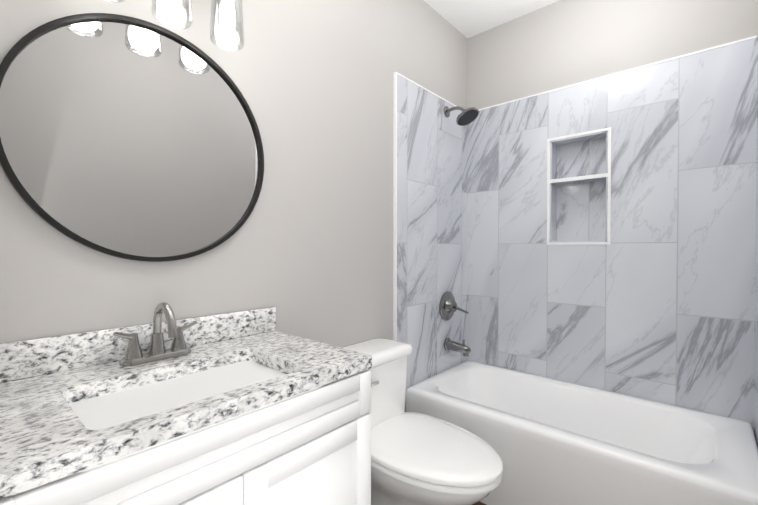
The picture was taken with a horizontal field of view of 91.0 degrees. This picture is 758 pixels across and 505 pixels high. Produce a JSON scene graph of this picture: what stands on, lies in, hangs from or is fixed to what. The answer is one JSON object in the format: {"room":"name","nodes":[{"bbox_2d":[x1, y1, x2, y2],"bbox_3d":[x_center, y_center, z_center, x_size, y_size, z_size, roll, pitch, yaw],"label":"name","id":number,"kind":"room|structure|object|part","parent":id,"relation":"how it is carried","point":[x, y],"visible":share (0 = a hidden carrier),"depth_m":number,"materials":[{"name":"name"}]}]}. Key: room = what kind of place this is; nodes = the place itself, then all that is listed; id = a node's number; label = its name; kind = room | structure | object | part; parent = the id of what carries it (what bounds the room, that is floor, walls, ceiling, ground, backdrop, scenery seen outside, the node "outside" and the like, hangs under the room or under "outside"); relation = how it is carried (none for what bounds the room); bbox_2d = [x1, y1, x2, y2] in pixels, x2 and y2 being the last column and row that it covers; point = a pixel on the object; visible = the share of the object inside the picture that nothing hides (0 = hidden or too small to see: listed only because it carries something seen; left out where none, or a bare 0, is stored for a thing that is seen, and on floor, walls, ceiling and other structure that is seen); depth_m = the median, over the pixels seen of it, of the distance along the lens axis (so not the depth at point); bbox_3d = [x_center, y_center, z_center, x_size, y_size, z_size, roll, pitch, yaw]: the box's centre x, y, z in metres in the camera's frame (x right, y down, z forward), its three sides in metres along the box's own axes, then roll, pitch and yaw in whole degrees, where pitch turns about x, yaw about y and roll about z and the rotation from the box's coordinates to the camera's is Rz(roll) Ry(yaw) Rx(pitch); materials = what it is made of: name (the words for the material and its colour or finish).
{"room":"bathroom","nodes":[
{"label":"bathroom","id":0,"kind":"room"},
{"bbox_2d":[0,0,466,346],"bbox_3d":[-0.357,-0.128,1.353,0.100,2.335,3.090,1,1,42],"label":"wall","id":1,"kind":"structure","parent":0,"point":[306,249],"depth_m":1.33,"materials":[{"name":"grey paint"}]},
{"bbox_2d":[0,13,263,261],"bbox_3d":[-0.590,-0.288,0.993,0.020,0.624,0.624,1,1,42],"label":"mirror","id":2,"kind":"object","parent":1,"relation":"attached to","point":[128,137],"visible":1,"depth_m":0.94,"materials":[{"name":"silver glass"}]},
{"bbox_2d":[0,307,275,382],"bbox_3d":[-0.593,0.227,0.996,0.020,0.080,0.719,1,1,42],"label":"backsplash","id":3,"kind":"structure","parent":1,"relation":"attached to","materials":[{"name":"stone"}]},
{"bbox_2d":[112,0,243,50],"bbox_3d":[-0.537,-0.740,0.941,0.161,0.330,0.440,1,1,42],"label":"sconce","id":4,"kind":"object","parent":1,"relation":"attached to","point":[226,13],"visible":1,"depth_m":0.99,"materials":[{"name":"clear glass"}]},
{"bbox_3d":[-0.509,-0.685,0.918,0.088,0.220,0.088,1,1,42],"label":"lamp shade","id":5,"kind":"part","parent":4,"relation":"part of","materials":[{"name":"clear glass"}]},
{"bbox_3d":[-0.416,-0.686,1.022,0.088,0.220,0.088,1,1,42],"label":"lamp shade","id":6,"kind":"part","parent":4,"relation":"part of","materials":[{"name":"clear glass"}]},
{"bbox_3d":[-0.416,-0.671,1.023,0.042,0.080,0.042,1,1,42],"label":"bulb","id":7,"kind":"part","parent":4,"relation":"part of","materials":[{"name":"white glass"}]},
{"bbox_2d":[397,74,467,411],"bbox_3d":[0.307,0.096,2.021,0.012,1.872,0.690,1,1,42],"label":"wall tile","id":8,"kind":"structure","parent":1,"relation":"attached to","point":[432,192],"depth_m":1.96,"materials":[{"name":"stone"}]},
{"bbox_2d":[439,291,468,320],"bbox_3d":[0.435,0.301,2.053,0.137,0.164,0.164,1,1,42],"label":"shower valve","id":9,"kind":"object","parent":8,"relation":"attached to","point":[448,307],"visible":1,"depth_m":2.06,"materials":[{"name":"silver metal"}]},
{"bbox_3d":[0.403,0.301,2.080,0.053,0.164,0.164,1,1,42],"label":"plate","id":10,"kind":"part","parent":9,"relation":"part of","materials":[{"name":"silver metal"}]},
{"bbox_3d":[0.448,0.311,2.035,0.094,0.036,0.026,1,1,42],"label":"lever","id":11,"kind":"part","parent":9,"relation":"part of","materials":[{"name":"silver metal"}]},
{"bbox_2d":[444,338,470,356],"bbox_3d":[0.438,0.520,2.053,0.144,0.086,0.068,1,1,42],"label":"tub spout","id":12,"kind":"object","parent":8,"relation":"attached to","point":[463,348],"visible":1,"depth_m":2.04,"materials":[{"name":"silver metal"}]},
{"bbox_2d":[444,106,478,125],"bbox_3d":[0.447,-0.752,2.016,0.187,0.123,0.128,1,1,42],"label":"shower head","id":13,"kind":"object","parent":8,"relation":"attached to","point":[467,116],"visible":1,"depth_m":1.99},
{"bbox_3d":[0.422,-0.776,2.037,0.117,0.046,0.018,1,1,42],"label":"arm","id":14,"kind":"part","parent":13,"relation":"part of"},
{"bbox_2d":[423,0,558,37],"bbox_3d":[0.153,-1.339,0.886,1.462,0.100,3.090,1,1,42],"label":"ceiling","id":15,"kind":"structure","parent":0,"point":[468,18],"depth_m":2.02,"materials":[{"name":"white paint"}]},
{"bbox_2d":[467,0,757,108],"bbox_3d":[1.061,-0.135,1.927,1.262,2.335,0.150,1,1,42],"label":"wall","id":16,"kind":"structure","parent":0,"point":[558,44],"depth_m":1.84,"materials":[{"name":"grey paint"}]},
{"bbox_2d":[393,34,757,339],"bbox_3d":[0.776,0.097,1.608,1.262,1.880,0.710,1,1,42],"label":"trim","id":17,"kind":"structure","parent":16,"relation":"attached to","point":[395,207],"depth_m":1.75,"materials":[{"name":"white"}]},
{"bbox_2d":[549,130,607,241],"bbox_3d":[1.028,-0.318,1.906,0.264,0.532,0.102,1,1,42],"label":"shower niche","id":18,"kind":"object","parent":16,"relation":"attached to","point":[578,210],"visible":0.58,"depth_m":1.94,"materials":[{"name":"tile"}]},
{"bbox_2d":[547,127,610,244],"bbox_3d":[0.994,-0.317,1.867,0.288,0.556,0.005,1,1,42],"label":"trim","id":19,"kind":"structure","parent":16,"relation":"attached to","point":[608,175],"depth_m":1.85,"materials":[{"name":"white"}]},
{"bbox_2d":[467,37,757,426],"bbox_3d":[1.007,0.098,1.869,1.262,1.872,0.012,1,1,42],"label":"wall tile","id":20,"kind":"structure","parent":16,"relation":"attached to","point":[654,300],"depth_m":1.70,"materials":[{"name":"tile"}]},
{"bbox_3d":[0.153,1.095,0.916,1.462,0.100,3.090,1,1,42],"label":"floor","id":21,"kind":"structure","parent":0,"visible":0},
{"bbox_2d":[0,302,371,504],"bbox_3d":[-0.415,0.584,0.845,0.492,0.924,0.722,1,1,42],"label":"bathroom vanity","id":22,"kind":"object","parent":21,"relation":"on","point":[250,407],"visible":1,"depth_m":0.77,"materials":[{"name":"white stone"}]},
{"bbox_2d":[113,302,196,366],"bbox_3d":[-0.528,0.195,0.913,0.141,0.146,0.190,1,1,42],"label":"faucet","id":23,"kind":"object","parent":22,"relation":"on","point":[179,354],"depth_m":0.92,"materials":[{"name":"silver metal"}]},
{"bbox_3d":[-0.260,0.362,0.709,0.019,0.106,0.702,1,1,42],"label":"drawer","id":24,"kind":"part","parent":22,"relation":"part of","materials":[{"name":"white wood"}]},
{"bbox_3d":[-0.377,0.685,0.580,0.019,0.528,0.347,1,1,42],"label":"door","id":25,"kind":"part","parent":22,"relation":"part of","materials":[{"name":"white wood"}]},
{"bbox_3d":[-0.144,0.682,0.844,0.019,0.528,0.352,1,1,42],"label":"door","id":26,"kind":"part","parent":22,"relation":"part of","materials":[{"name":"white wood"}]},
{"bbox_2d":[341,338,502,504],"bbox_3d":[0.118,0.710,1.336,0.654,0.660,0.380,1,1,42],"label":"toilet","id":27,"kind":"object","parent":21,"relation":"on","point":[420,459],"visible":0.77,"depth_m":1.24,"materials":[{"name":"white ceramic"}]},
{"bbox_3d":[-0.037,0.478,1.343,0.022,0.025,0.090,1,1,42],"label":"lever","id":28,"kind":"part","parent":27,"relation":"part of","materials":[{"name":"silver metal"}]},
{"bbox_3d":[-0.048,0.400,1.480,0.209,0.042,0.380,1,1,42],"label":"tank lid","id":29,"kind":"part","parent":27,"relation":"part of","materials":[{"name":"white ceramic"}]},
{"bbox_3d":[-0.051,0.567,1.484,0.185,0.292,0.352,1,1,42],"label":"tank","id":30,"kind":"part","parent":27,"relation":"part of","materials":[{"name":"white ceramic"}]},
{"bbox_3d":[0.121,0.873,1.335,0.600,0.335,0.332,1,1,42],"label":"bowl","id":31,"kind":"part","parent":27,"relation":"part of","materials":[{"name":"white ceramic"}]},
{"bbox_3d":[0.173,0.693,1.287,0.499,0.022,0.364,1,1,42],"label":"seat","id":32,"kind":"part","parent":27,"relation":"part of","materials":[{"name":"white plastic"}]},
{"bbox_3d":[0.175,0.665,1.285,0.503,0.028,0.372,1,1,42],"label":"seat lid","id":33,"kind":"part","parent":27,"relation":"part of","materials":[{"name":"white plastic"}]},
{"bbox_2d":[406,360,757,504],"bbox_3d":[0.794,0.848,1.638,1.234,0.378,0.626,1,1,42],"label":"bathtub","id":34,"kind":"object","parent":21,"relation":"on","point":[550,441],"visible":0.85,"depth_m":1.46,"materials":[{"name":"white ceramic"}]},
{"bbox_3d":[0.662,-0.116,0.450,0.100,2.335,3.090,1,1,42],"label":"wall","id":35,"kind":"structure","parent":0,"visible":0},
{"bbox_2d":[753,67,757,446],"bbox_3d":[1.242,0.106,1.192,0.012,1.872,0.690,1,1,42],"label":"wall tile","id":36,"kind":"structure","parent":35,"relation":"attached to","point":[755,410],"depth_m":1.41,"materials":[{"name":"stone"}]}
]}

